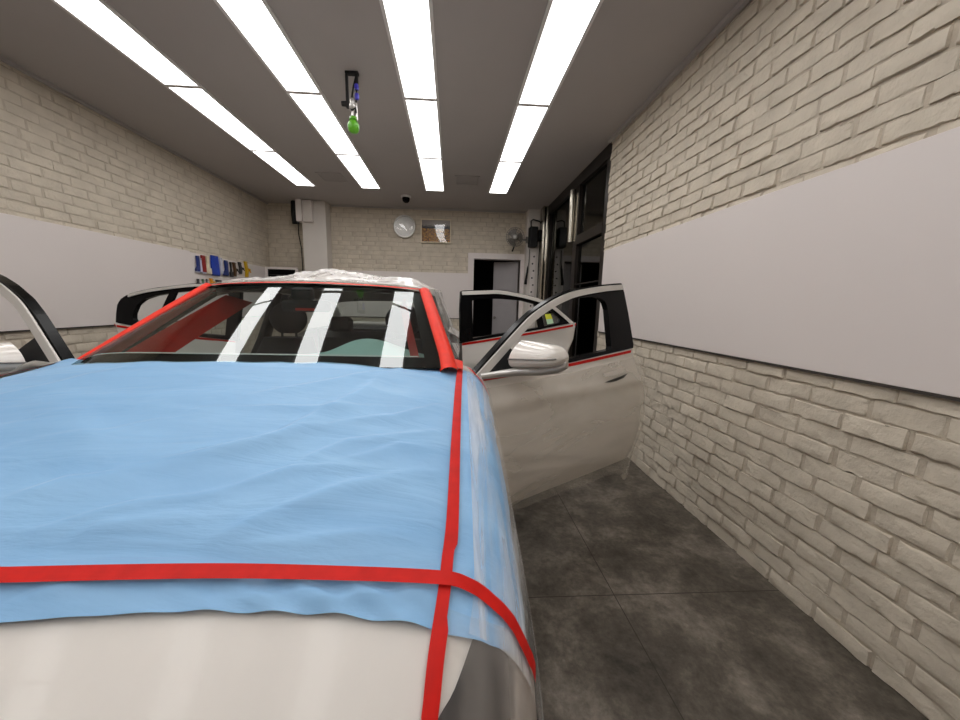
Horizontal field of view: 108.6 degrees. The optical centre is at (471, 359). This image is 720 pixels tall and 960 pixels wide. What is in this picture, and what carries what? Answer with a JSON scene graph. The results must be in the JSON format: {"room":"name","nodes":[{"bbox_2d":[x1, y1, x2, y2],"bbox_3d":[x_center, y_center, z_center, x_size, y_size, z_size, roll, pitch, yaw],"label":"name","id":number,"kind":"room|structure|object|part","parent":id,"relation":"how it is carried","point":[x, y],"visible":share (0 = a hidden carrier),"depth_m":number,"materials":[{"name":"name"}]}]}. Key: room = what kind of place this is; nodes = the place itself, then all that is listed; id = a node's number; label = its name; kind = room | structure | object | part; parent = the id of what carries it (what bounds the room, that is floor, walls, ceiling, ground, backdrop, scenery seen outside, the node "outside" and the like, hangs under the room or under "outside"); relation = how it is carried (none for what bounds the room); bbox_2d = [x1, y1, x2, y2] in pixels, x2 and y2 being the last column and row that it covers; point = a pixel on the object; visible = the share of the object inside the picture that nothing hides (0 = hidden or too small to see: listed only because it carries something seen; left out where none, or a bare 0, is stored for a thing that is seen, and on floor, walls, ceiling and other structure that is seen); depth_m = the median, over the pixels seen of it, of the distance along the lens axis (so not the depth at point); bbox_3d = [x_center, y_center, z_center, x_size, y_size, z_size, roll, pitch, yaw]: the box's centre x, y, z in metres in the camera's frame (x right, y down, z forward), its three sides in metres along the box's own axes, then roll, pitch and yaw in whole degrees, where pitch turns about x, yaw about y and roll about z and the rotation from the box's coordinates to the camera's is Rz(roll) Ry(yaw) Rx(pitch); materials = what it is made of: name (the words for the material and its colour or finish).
{"room":"auto detailing garage","nodes":[
{"label":"auto detailing garage","id":0,"kind":"room"},
{"bbox_2d":[0,61,274,358],"bbox_3d":[-3.609,-0.574,2.010,0.191,3.163,9.140,1,9,-3],"label":"wall","id":1,"kind":"structure","parent":0,"point":[64,162],"depth_m":3.38,"materials":[{"name":"brick"}]},
{"bbox_2d":[0,213,267,332],"bbox_3d":[-3.511,-0.561,2.018,0.025,0.891,9.140,1,9,-3],"label":"wall panel","id":2,"kind":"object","parent":1,"relation":"attached to","point":[79,278],"depth_m":3.18,"materials":[{"name":"white plastic"}]},
{"bbox_2d":[0,56,267,203],"bbox_3d":[-3.462,-2.117,1.769,0.026,0.025,9.140,1,9,-3],"label":"trim","id":3,"kind":"structure","parent":1,"relation":"attached to","point":[8,62],"depth_m":3.35,"materials":[{"name":"paint"}]},
{"bbox_2d":[195,256,200,272],"bbox_3d":[-3.622,-1.267,4.554,0.040,0.214,0.071,1,9,-3],"label":"squeegee","id":4,"kind":"object","parent":1,"relation":"attached to","point":[198,268],"visible":1,"depth_m":4.56,"materials":[{"name":"blue plastic"}]},
{"bbox_2d":[200,258,202,273],"bbox_3d":[-3.626,-1.259,4.612,0.040,0.198,0.040,1,9,-3],"label":"scraper","id":5,"kind":"object","parent":1,"relation":"attached to","point":[201,272],"visible":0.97,"depth_m":4.62,"materials":[{"name":"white plastic"}]},
{"bbox_2d":[200,255,206,273],"bbox_3d":[-3.628,-1.293,4.668,0.040,0.238,0.075,1,9,-3],"label":"squeegee","id":6,"kind":"object","parent":1,"relation":"attached to","point":[202,257],"visible":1,"depth_m":4.67,"materials":[{"name":"plastic"}]},
{"bbox_2d":[205,256,211,273],"bbox_3d":[-3.631,-1.306,4.752,0.054,0.240,0.095,1,9,-3],"label":"brush","id":7,"kind":"object","parent":1,"relation":"attached to","point":[209,269],"visible":0.98,"depth_m":4.73,"materials":[{"name":"beige plastic"}]},
{"bbox_3d":[-3.630,-1.347,4.745,0.054,0.156,0.057,1,9,-3],"label":"handle","id":8,"kind":"part","parent":7,"relation":"part of","materials":[{"name":"beige plastic"}]},
{"bbox_2d":[210,255,219,275],"bbox_3d":[-3.641,-1.335,4.894,0.040,0.278,0.165,1,9,-3],"label":"squeegee","id":9,"kind":"object","parent":1,"relation":"attached to","point":[214,262],"visible":1,"depth_m":4.88,"materials":[{"name":"blue plastic"}]},
{"bbox_2d":[218,257,223,273],"bbox_3d":[-3.647,-1.370,5.019,0.040,0.228,0.060,1,9,-3],"label":"scraper","id":10,"kind":"object","parent":1,"relation":"attached to","point":[220,259],"visible":1,"depth_m":5.01,"materials":[{"name":"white plastic"}]},
{"bbox_2d":[223,260,228,275],"bbox_3d":[-3.653,-1.360,5.117,0.040,0.229,0.109,1,9,-3],"label":"scraper","id":11,"kind":"object","parent":1,"relation":"attached to","point":[226,271],"visible":1,"depth_m":5.12,"materials":[{"name":"blue plastic"}]},
{"bbox_2d":[229,262,233,276],"bbox_3d":[-3.660,-1.375,5.246,0.040,0.220,0.060,1,9,-3],"label":"brush","id":12,"kind":"object","parent":1,"relation":"attached to","point":[231,273],"visible":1,"depth_m":5.23,"materials":[{"name":"black plastic"}]},
{"bbox_2d":[232,262,238,276],"bbox_3d":[-3.652,-1.403,5.354,0.068,0.210,0.110,1,9,-3],"label":"sprayer","id":13,"kind":"object","parent":1,"relation":"attached to","point":[235,269],"visible":1,"depth_m":5.33,"materials":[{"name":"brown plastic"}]},
{"bbox_2d":[237,262,244,273],"bbox_3d":[-3.660,-1.461,5.496,0.067,0.180,0.120,1,9,-3],"label":"sprayer","id":14,"kind":"object","parent":1,"relation":"attached to","point":[241,268],"visible":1,"depth_m":5.46,"materials":[{"name":"grey plastic"}]},
{"bbox_2d":[243,261,250,276],"bbox_3d":[-3.669,-1.483,5.665,0.068,0.250,0.140,1,9,-3],"label":"sprayer","id":15,"kind":"object","parent":1,"relation":"attached to","point":[247,270],"visible":1,"depth_m":5.63,"materials":[{"name":"yellow plastic"}]},
{"bbox_2d":[302,201,333,328],"bbox_3d":[-2.831,-1.269,6.445,0.415,3.154,0.259,1,9,-3],"label":"column","id":16,"kind":"structure","parent":0,"point":[317,244],"depth_m":6.21,"materials":[{"name":"paint"}]},
{"bbox_2d":[295,199,313,222],"bbox_3d":[-2.918,-2.608,6.033,0.265,0.365,0.120,1,9,-3],"label":"electrical box","id":17,"kind":"object","parent":16,"relation":"attached to","point":[304,208],"visible":1,"depth_m":5.99,"materials":[{"name":"paint"}]},
{"bbox_3d":[-2.861,-2.596,5.993,0.125,0.315,0.008,1,9,-3],"label":"box door","id":18,"kind":"part","parent":17,"relation":"part of","materials":[{"name":"paint"}]},
{"bbox_2d":[0,0,739,211],"bbox_3d":[-0.926,-2.161,1.903,5.540,0.120,9.540,1,9,-3],"label":"ceiling","id":19,"kind":"structure","parent":0,"point":[484,48],"depth_m":2.77,"materials":[{"name":"paint"}]},
{"bbox_2d":[51,0,201,86],"bbox_3d":[-2.365,-2.181,2.264,0.310,0.012,1.218,1,9,-3],"label":"recessed light","id":20,"kind":"object","parent":19,"relation":"in","point":[98,16],"visible":1,"depth_m":2.36,"materials":[{"name":"white plastic"}]},
{"bbox_2d":[164,85,275,151],"bbox_3d":[-2.432,-2.376,3.473,0.310,0.012,1.218,1,9,-3],"label":"recessed light","id":21,"kind":"object","parent":19,"relation":"in","point":[200,99],"visible":1,"depth_m":3.32,"materials":[{"name":"white plastic"}]},
{"bbox_2d":[213,0,322,93],"bbox_3d":[-1.385,-2.170,2.320,0.310,0.012,1.218,1,9,-3],"label":"recessed light","id":22,"kind":"object","parent":19,"relation":"in","point":[255,21],"visible":1,"depth_m":2.36,"materials":[{"name":"white plastic"}]},
{"bbox_2d":[251,151,316,186],"bbox_3d":[-2.499,-2.571,4.681,0.310,0.012,1.218,1,9,-3],"label":"recessed light","id":23,"kind":"object","parent":19,"relation":"in","point":[275,160],"visible":1,"depth_m":4.57,"materials":[{"name":"white plastic"}]},
{"bbox_2d":[286,92,360,154],"bbox_3d":[-1.452,-2.365,3.529,0.310,0.012,1.218,1,9,-3],"label":"recessed light","id":24,"kind":"object","parent":19,"relation":"in","point":[316,108],"visible":1,"depth_m":3.38,"materials":[{"name":"white plastic"}]},
{"bbox_2d":[315,172,347,181],"bbox_3d":[-1.986,-2.599,4.909,0.340,0.008,0.340,1,9,-3],"label":"ceiling vent","id":25,"kind":"object","parent":19,"relation":"in","point":[335,177],"visible":1,"depth_m":4.90,"materials":[{"name":"metal"}]},
{"bbox_2d":[341,70,358,133],"bbox_3d":[-0.945,-2.010,2.697,0.138,0.432,0.087,1,9,-3],"label":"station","id":26,"kind":"object","parent":19,"relation":"attached to","point":[353,126],"visible":1,"depth_m":2.68,"materials":[{"name":"black plastic"}]},
{"bbox_3d":[-0.984,-2.002,2.696,0.060,0.039,0.040,1,9,-3],"label":"valve knob","id":27,"kind":"part","parent":26,"relation":"part of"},
{"bbox_2d":[348,115,358,133],"bbox_3d":[-0.933,-1.855,2.723,0.088,0.117,0.087,1,9,-3],"label":"bottle","id":28,"kind":"object","parent":26,"relation":"on","point":[353,126],"depth_m":2.70,"materials":[{"name":"green plastic"}]},
{"bbox_2d":[335,154,380,188],"bbox_3d":[-1.519,-2.561,4.737,0.310,0.012,1.218,1,9,-3],"label":"recessed light","id":29,"kind":"object","parent":19,"relation":"in","point":[355,165],"visible":1,"depth_m":4.63,"materials":[{"name":"white plastic"}]},
{"bbox_2d":[401,194,410,202],"bbox_3d":[-1.087,-2.659,5.717,0.170,0.112,0.170,1,9,-3],"label":"dome camera","id":30,"kind":"object","parent":19,"relation":"attached to","point":[406,198],"visible":1,"depth_m":5.67,"materials":[{"name":"black plastic"}]},
{"bbox_2d":[379,0,438,99],"bbox_3d":[-0.405,-2.160,2.376,0.310,0.012,1.218,1,9,-3],"label":"recessed light","id":31,"kind":"object","parent":19,"relation":"in","point":[409,24],"visible":1,"depth_m":2.36,"materials":[{"name":"white plastic"}]},
{"bbox_2d":[403,98,442,158],"bbox_3d":[-0.471,-2.355,3.585,0.310,0.012,1.218,1,9,-3],"label":"recessed light","id":32,"kind":"object","parent":19,"relation":"in","point":[423,115],"visible":1,"depth_m":3.44,"materials":[{"name":"white plastic"}]},
{"bbox_2d":[417,158,444,190],"bbox_3d":[-0.538,-2.550,4.793,0.310,0.012,1.218,1,9,-3],"label":"recessed light","id":33,"kind":"object","parent":19,"relation":"in","point":[432,170],"visible":1,"depth_m":4.68,"materials":[{"name":"white plastic"}]},
{"bbox_2d":[455,175,479,184],"bbox_3d":[-0.066,-2.563,4.920,0.340,0.008,0.340,1,9,-3],"label":"ceiling vent","id":34,"kind":"object","parent":19,"relation":"in","point":[472,180],"visible":1,"depth_m":4.92,"materials":[{"name":"metal"}]},
{"bbox_2d":[488,161,522,193],"bbox_3d":[0.446,-2.539,4.849,0.310,0.012,1.218,1,9,-3],"label":"recessed light","id":35,"kind":"object","parent":19,"relation":"in","point":[505,173],"visible":1,"depth_m":4.74,"materials":[{"name":"white plastic"}]},
{"bbox_2d":[498,104,550,162],"bbox_3d":[0.513,-2.344,3.641,0.310,0.012,1.218,1,9,-3],"label":"recessed light","id":36,"kind":"object","parent":19,"relation":"in","point":[526,121],"visible":1,"depth_m":3.50,"materials":[{"name":"white plastic"}]},
{"bbox_2d":[516,0,603,105],"bbox_3d":[0.580,-2.149,2.432,0.310,0.012,1.218,1,9,-3],"label":"recessed light","id":37,"kind":"object","parent":19,"relation":"in","point":[565,25],"visible":1,"depth_m":2.35,"materials":[{"name":"white plastic"}]},
{"bbox_2d":[266,203,540,335],"bbox_3d":[-1.138,-1.285,6.744,5.290,3.158,0.170,1,9,-3],"label":"wall","id":38,"kind":"structure","parent":0,"point":[490,230],"depth_m":6.50,"materials":[{"name":"brick"}]},
{"bbox_2d":[265,267,297,303],"bbox_3d":[-3.464,-1.253,6.342,0.570,0.880,0.040,1,9,-3],"label":"board","id":39,"kind":"object","parent":38,"relation":"attached to","point":[269,271],"visible":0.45,"depth_m":6.29,"materials":[{"name":"grey plastic"}]},
{"bbox_2d":[291,200,303,281],"bbox_3d":[-3.149,-2.124,6.255,0.110,1.390,0.288,1,9,-3],"label":"pipe","id":40,"kind":"object","parent":38,"relation":"attached to","point":[293,210],"visible":0.74,"depth_m":6.07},
{"bbox_2d":[333,270,467,356],"bbox_3d":[-1.359,-0.709,6.735,2.560,1.975,0.025,1,9,-3],"label":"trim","id":41,"kind":"structure","parent":38,"relation":"attached to","point":[450,285],"depth_m":6.64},
{"bbox_2d":[394,215,415,237],"bbox_3d":[-1.246,-2.486,6.421,0.410,0.410,0.050,1,9,-3],"label":"wall clock","id":42,"kind":"object","parent":38,"relation":"attached to","point":[404,225],"visible":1,"depth_m":6.42,"materials":[{"name":"silver metal"}]},
{"bbox_2d":[331,205,524,212],"bbox_3d":[-0.776,-2.805,6.413,3.580,0.030,0.021,1,9,-3],"label":"trim","id":43,"kind":"structure","parent":38,"relation":"attached to","point":[331,205],"depth_m":6.40,"materials":[{"name":"paint"}]},
{"bbox_2d":[421,218,450,243],"bbox_3d":[-0.669,-2.419,6.474,0.570,0.430,0.030,1,9,-3],"label":"framed picture","id":44,"kind":"object","parent":38,"relation":"attached to","point":[432,230],"visible":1,"depth_m":6.48,"materials":[{"name":"beige plastic"}]},
{"bbox_2d":[468,253,524,333],"bbox_3d":[0.445,-0.891,6.958,1.082,2.375,0.373,1,9,-3],"label":"door","id":45,"kind":"structure","parent":38,"relation":"in","point":[504,313],"depth_m":6.89,"materials":[{"name":"white wood"}]},
{"bbox_2d":[473,260,518,336],"bbox_3d":[0.564,-1.151,7.885,1.800,2.600,1.830,1,9,-3],"label":"wall","id":46,"kind":"structure","parent":0,"point":[483,269],"depth_m":8.64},
{"bbox_2d":[522,209,540,328],"bbox_3d":[1.121,-1.229,6.691,0.225,3.154,0.219,1,9,-3],"label":"wall","id":47,"kind":"structure","parent":0,"point":[531,214],"depth_m":6.49,"materials":[{"name":"paint"}]},
{"bbox_2d":[506,227,527,251],"bbox_3d":[0.838,-2.188,6.290,0.461,0.413,0.195,0,9,-10],"label":"wall fan","id":48,"kind":"object","parent":47,"relation":"attached to","point":[512,233],"visible":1,"depth_m":6.23,"materials":[{"name":"grey metal"}]},
{"bbox_3d":[0.786,-2.221,6.248,0.282,0.289,0.050,1,9,-3],"label":"fan blade","id":49,"kind":"part","parent":48,"relation":"part of","materials":[{"name":"grey plastic"}]},
{"bbox_2d":[524,249,529,283],"bbox_3d":[1.039,-1.745,6.471,0.089,0.642,0.056,1,9,-3],"label":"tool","id":50,"kind":"object","parent":47,"relation":"hanging from","point":[526,275],"visible":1,"depth_m":6.47,"materials":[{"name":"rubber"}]},
{"bbox_2d":[528,252,535,309],"bbox_3d":[1.145,-1.425,6.535,0.090,1.190,0.024,1,9,-3],"label":"rail","id":51,"kind":"object","parent":47,"relation":"attached to","point":[533,254],"visible":0.7,"depth_m":6.50,"materials":[{"name":"white metal"}]},
{"bbox_2d":[528,219,540,285],"bbox_3d":[1.161,-1.729,6.411,0.242,1.712,0.168,1,9,-3],"label":"wall speaker","id":52,"kind":"object","parent":47,"relation":"attached to","point":[534,235],"visible":0.88,"depth_m":6.27,"materials":[{"name":"black plastic"}]},
{"bbox_2d":[530,227,537,243],"bbox_3d":[1.130,-2.249,6.244,0.120,0.290,0.008,1,9,-3],"label":"grille","id":53,"kind":"object","parent":52,"relation":"attached to","point":[533,230],"depth_m":6.24,"materials":[{"name":"black plastic"}]},
{"bbox_2d":[509,457,928,719],"bbox_3d":[-0.073,0.922,3.462,7.490,0.120,11.540,1,9,-3],"label":"floor","id":54,"kind":"structure","parent":0,"point":[636,609],"depth_m":1.54,"materials":[{"name":"concrete"}]},
{"bbox_2d":[0,274,640,719],"bbox_3d":[-0.867,0.193,2.546,3.793,1.586,4.848,6,10,27],"label":"car","id":55,"kind":"object","parent":54,"relation":"on","point":[556,423],"visible":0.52,"depth_m":0.54,"materials":[{"name":"white paint"}]},
{"bbox_2d":[0,362,57,375],"bbox_3d":[-1.626,0.273,0.842,0.100,0.352,1.199,0,9,-8],"label":"tape","id":56,"kind":"object","parent":55,"relation":"attached to","point":[57,362],"visible":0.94,"depth_m":1.30,"materials":[{"name":"red plastic"}]},
{"bbox_2d":[77,283,215,359],"bbox_3d":[-1.554,-0.145,1.623,0.075,0.472,0.766,3,9,11],"label":"tape","id":57,"kind":"object","parent":55,"relation":"attached to","point":[119,346],"visible":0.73,"depth_m":1.62,"materials":[{"name":"red plastic"}]},
{"bbox_2d":[114,324,235,342],"bbox_3d":[-2.317,-0.206,2.675,0.988,0.127,0.028,2,9,4],"label":"tape","id":58,"kind":"object","parent":55,"relation":"attached to","point":[120,326],"visible":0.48,"depth_m":2.67,"materials":[{"name":"red plastic"}]},
{"bbox_3d":[-1.417,-0.151,1.731,0.016,0.360,0.787,3,9,12],"label":"pillar trim","id":59,"kind":"part","parent":55,"relation":"part of","materials":[{"name":"red plastic"}]},
{"bbox_2d":[0,609,431,719],"bbox_3d":[-0.841,0.286,0.877,1.600,0.411,1.230,1,9,-2],"label":"hood","id":60,"kind":"object","parent":55,"relation":"attached to","point":[205,664],"depth_m":0.47,"materials":[{"name":"white paint"}]},
{"bbox_2d":[0,358,524,656],"bbox_3d":[-0.850,0.260,1.000,1.884,0.434,1.092,1,9,-2],"label":"film","id":61,"kind":"object","parent":55,"relation":"on","point":[140,462],"visible":0.97,"depth_m":0.72,"materials":[{"name":"blue plastic"}]},
{"bbox_2d":[0,563,535,682],"bbox_3d":[-0.836,0.417,0.560,1.898,0.211,0.086,1,9,-1],"label":"tape","id":62,"kind":"object","parent":61,"relation":"attached to","point":[167,570],"visible":1,"depth_m":0.56,"materials":[{"name":"red plastic"}]},
{"bbox_2d":[421,368,462,719],"bbox_3d":[-0.048,0.317,0.899,0.053,0.390,1.216,1,9,1],"label":"tape","id":63,"kind":"object","parent":61,"relation":"attached to","point":[439,633],"visible":0.97,"depth_m":0.58,"materials":[{"name":"red plastic"}]},
{"bbox_2d":[455,359,462,368],"bbox_3d":[-0.074,0.012,1.456,0.110,0.033,0.140,-2,10,-17],"label":"tape","id":64,"kind":"object","parent":61,"relation":"attached to","point":[459,363],"visible":0.36,"depth_m":1.46,"materials":[{"name":"red plastic"}]},
{"bbox_3d":[-1.326,0.272,2.248,0.500,0.780,0.815,1,9,-2],"label":"seat","id":65,"kind":"part","parent":55,"relation":"part of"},
{"bbox_2d":[281,300,331,311],"bbox_3d":[-0.871,-0.284,1.818,0.260,0.060,0.030,1,9,-2],"label":"mirror","id":66,"kind":"object","parent":55,"relation":"attached to","point":[286,305],"depth_m":1.81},
{"bbox_2d":[211,282,419,289],"bbox_3d":[-0.872,-0.414,1.903,1.200,0.027,0.150,1,9,-2],"label":"tape","id":67,"kind":"object","parent":55,"relation":"attached to","point":[240,282],"visible":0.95,"depth_m":1.87,"materials":[{"name":"red plastic"}]},
{"bbox_2d":[211,269,438,291],"bbox_3d":[-0.899,-0.580,2.636,1.290,0.145,1.600,1,9,-2],"label":"film","id":68,"kind":"object","parent":55,"relation":"on","point":[340,275],"visible":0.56,"depth_m":2.05,"materials":[{"name":"white"}]},
{"bbox_3d":[-0.943,0.099,3.499,1.360,0.740,0.530,1,9,-2],"label":"seat","id":69,"kind":"part","parent":55,"relation":"part of","materials":[{"name":"teal fabric"}]},
{"bbox_3d":[-0.497,0.283,2.281,0.500,0.780,0.815,1,9,-2],"label":"seat","id":70,"kind":"part","parent":55,"relation":"part of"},
{"bbox_3d":[-0.982,-0.280,4.592,1.440,0.470,0.430,1,9,-2],"label":"trunk lid","id":71,"kind":"part","parent":55,"relation":"part of","materials":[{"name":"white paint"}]},
{"bbox_3d":[-0.323,-0.152,1.772,0.016,0.329,0.787,-2,10,-17],"label":"pillar trim","id":72,"kind":"part","parent":55,"relation":"part of","materials":[{"name":"plastic"}]},
{"bbox_2d":[419,288,456,371],"bbox_3d":[-0.177,-0.168,1.672,0.075,0.387,0.766,-1,9,-15],"label":"tape","id":73,"kind":"object","parent":55,"relation":"attached to","point":[446,357],"visible":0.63,"depth_m":1.56,"materials":[{"name":"red plastic"}]},
{"bbox_2d":[434,289,459,358],"bbox_3d":[-0.157,-0.249,2.165,0.185,0.407,1.050,1,9,-2],"label":"film","id":74,"kind":"object","parent":55,"relation":"attached to","point":[439,293],"visible":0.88,"depth_m":2.24,"materials":[{"name":"grey"}]},
{"bbox_2d":[449,334,457,342],"bbox_3d":[-0.326,-0.297,4.720,0.280,0.120,0.040,1,9,-2],"label":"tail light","id":75,"kind":"object","parent":55,"relation":"attached to","point":[453,339],"depth_m":4.70,"materials":[{"name":"plastic"}]},
{"bbox_2d":[469,376,542,719],"bbox_3d":[0.058,0.602,1.109,0.175,1.005,1.064,1,9,-2],"label":"film","id":76,"kind":"object","parent":55,"relation":"attached to","point":[474,403],"visible":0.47,"depth_m":1.02,"materials":[{"name":"white"}]},
{"bbox_2d":[462,323,575,345],"bbox_3d":[0.394,-0.203,2.665,0.988,0.162,0.030,-2,10,-19],"label":"tape","id":77,"kind":"object","parent":55,"relation":"attached to","point":[562,327],"visible":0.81,"depth_m":2.66,"materials":[{"name":"red plastic"}]},
{"bbox_3d":[0.093,0.733,1.009,0.040,0.512,0.849,1,9,-2],"label":"arch trim","id":78,"kind":"part","parent":55,"relation":"part of","materials":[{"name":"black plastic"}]},
{"bbox_2d":[516,640,536,719],"bbox_3d":[-0.005,0.846,0.509,0.242,0.858,0.395,2,9,8],"label":"film","id":79,"kind":"object","parent":55,"relation":"attached to","point":[526,699],"visible":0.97,"depth_m":0.57,"materials":[{"name":"beige"}]},
{"bbox_2d":[481,350,630,380],"bbox_3d":[0.537,0.015,1.870,1.266,0.082,0.028,-5,11,-35],"label":"tape","id":80,"kind":"object","parent":55,"relation":"attached to","point":[629,351],"visible":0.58,"depth_m":1.97,"materials":[{"name":"red plastic"}]},
{"bbox_3d":[0.860,0.086,2.077,0.210,0.068,0.003,-5,11,-34],"label":"door handle","id":81,"kind":"part","parent":55,"relation":"part of","materials":[{"name":"beige metal"}]},
{"bbox_2d":[596,0,959,719],"bbox_3d":[1.717,-0.283,0.861,0.200,3.167,6.200,1,9,-3],"label":"wall","id":82,"kind":"structure","parent":0,"point":[844,495],"depth_m":1.62,"materials":[{"name":"brick"}]},
{"bbox_2d":[535,142,611,356],"bbox_3d":[1.404,-0.992,5.244,0.180,3.154,2.700,1,9,-3],"label":"window","id":83,"kind":"structure","parent":82,"relation":"in","point":[573,226],"depth_m":4.69,"materials":[{"name":"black glass"}]},
{"bbox_3d":[1.423,-1.051,5.631,0.008,2.870,1.320,1,9,-3],"label":"pane","id":84,"kind":"part","parent":83,"relation":"part of","materials":[{"name":"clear glass"}]},
{"bbox_3d":[1.411,-2.006,4.794,0.088,0.700,0.195,1,9,-3],"label":"post","id":85,"kind":"part","parent":83,"relation":"part of","materials":[{"name":"metal"}]},
{"bbox_3d":[1.481,-0.479,4.499,0.008,2.100,0.820,1,9,-3],"label":"pane","id":86,"kind":"part","parent":83,"relation":"part of","materials":[{"name":"clear glass"}]},
{"bbox_3d":[1.511,-1.954,4.262,0.008,0.650,0.820,1,9,-3],"label":"pane","id":87,"kind":"part","parent":83,"relation":"part of","materials":[{"name":"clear glass"}]},
{"bbox_2d":[608,0,750,142],"bbox_3d":[1.634,-1.826,0.607,0.031,0.030,6.200,1,9,-3],"label":"trim","id":88,"kind":"structure","parent":82,"relation":"attached to","point":[741,4],"depth_m":2.43,"materials":[{"name":"paint"}]},
{"bbox_2d":[598,126,959,401],"bbox_3d":[1.625,-0.267,0.828,0.025,0.891,6.140,1,9,-3],"label":"wall panel","id":89,"kind":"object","parent":82,"relation":"attached to","point":[851,272],"depth_m":1.51,"materials":[{"name":"white plastic"}]}
]}

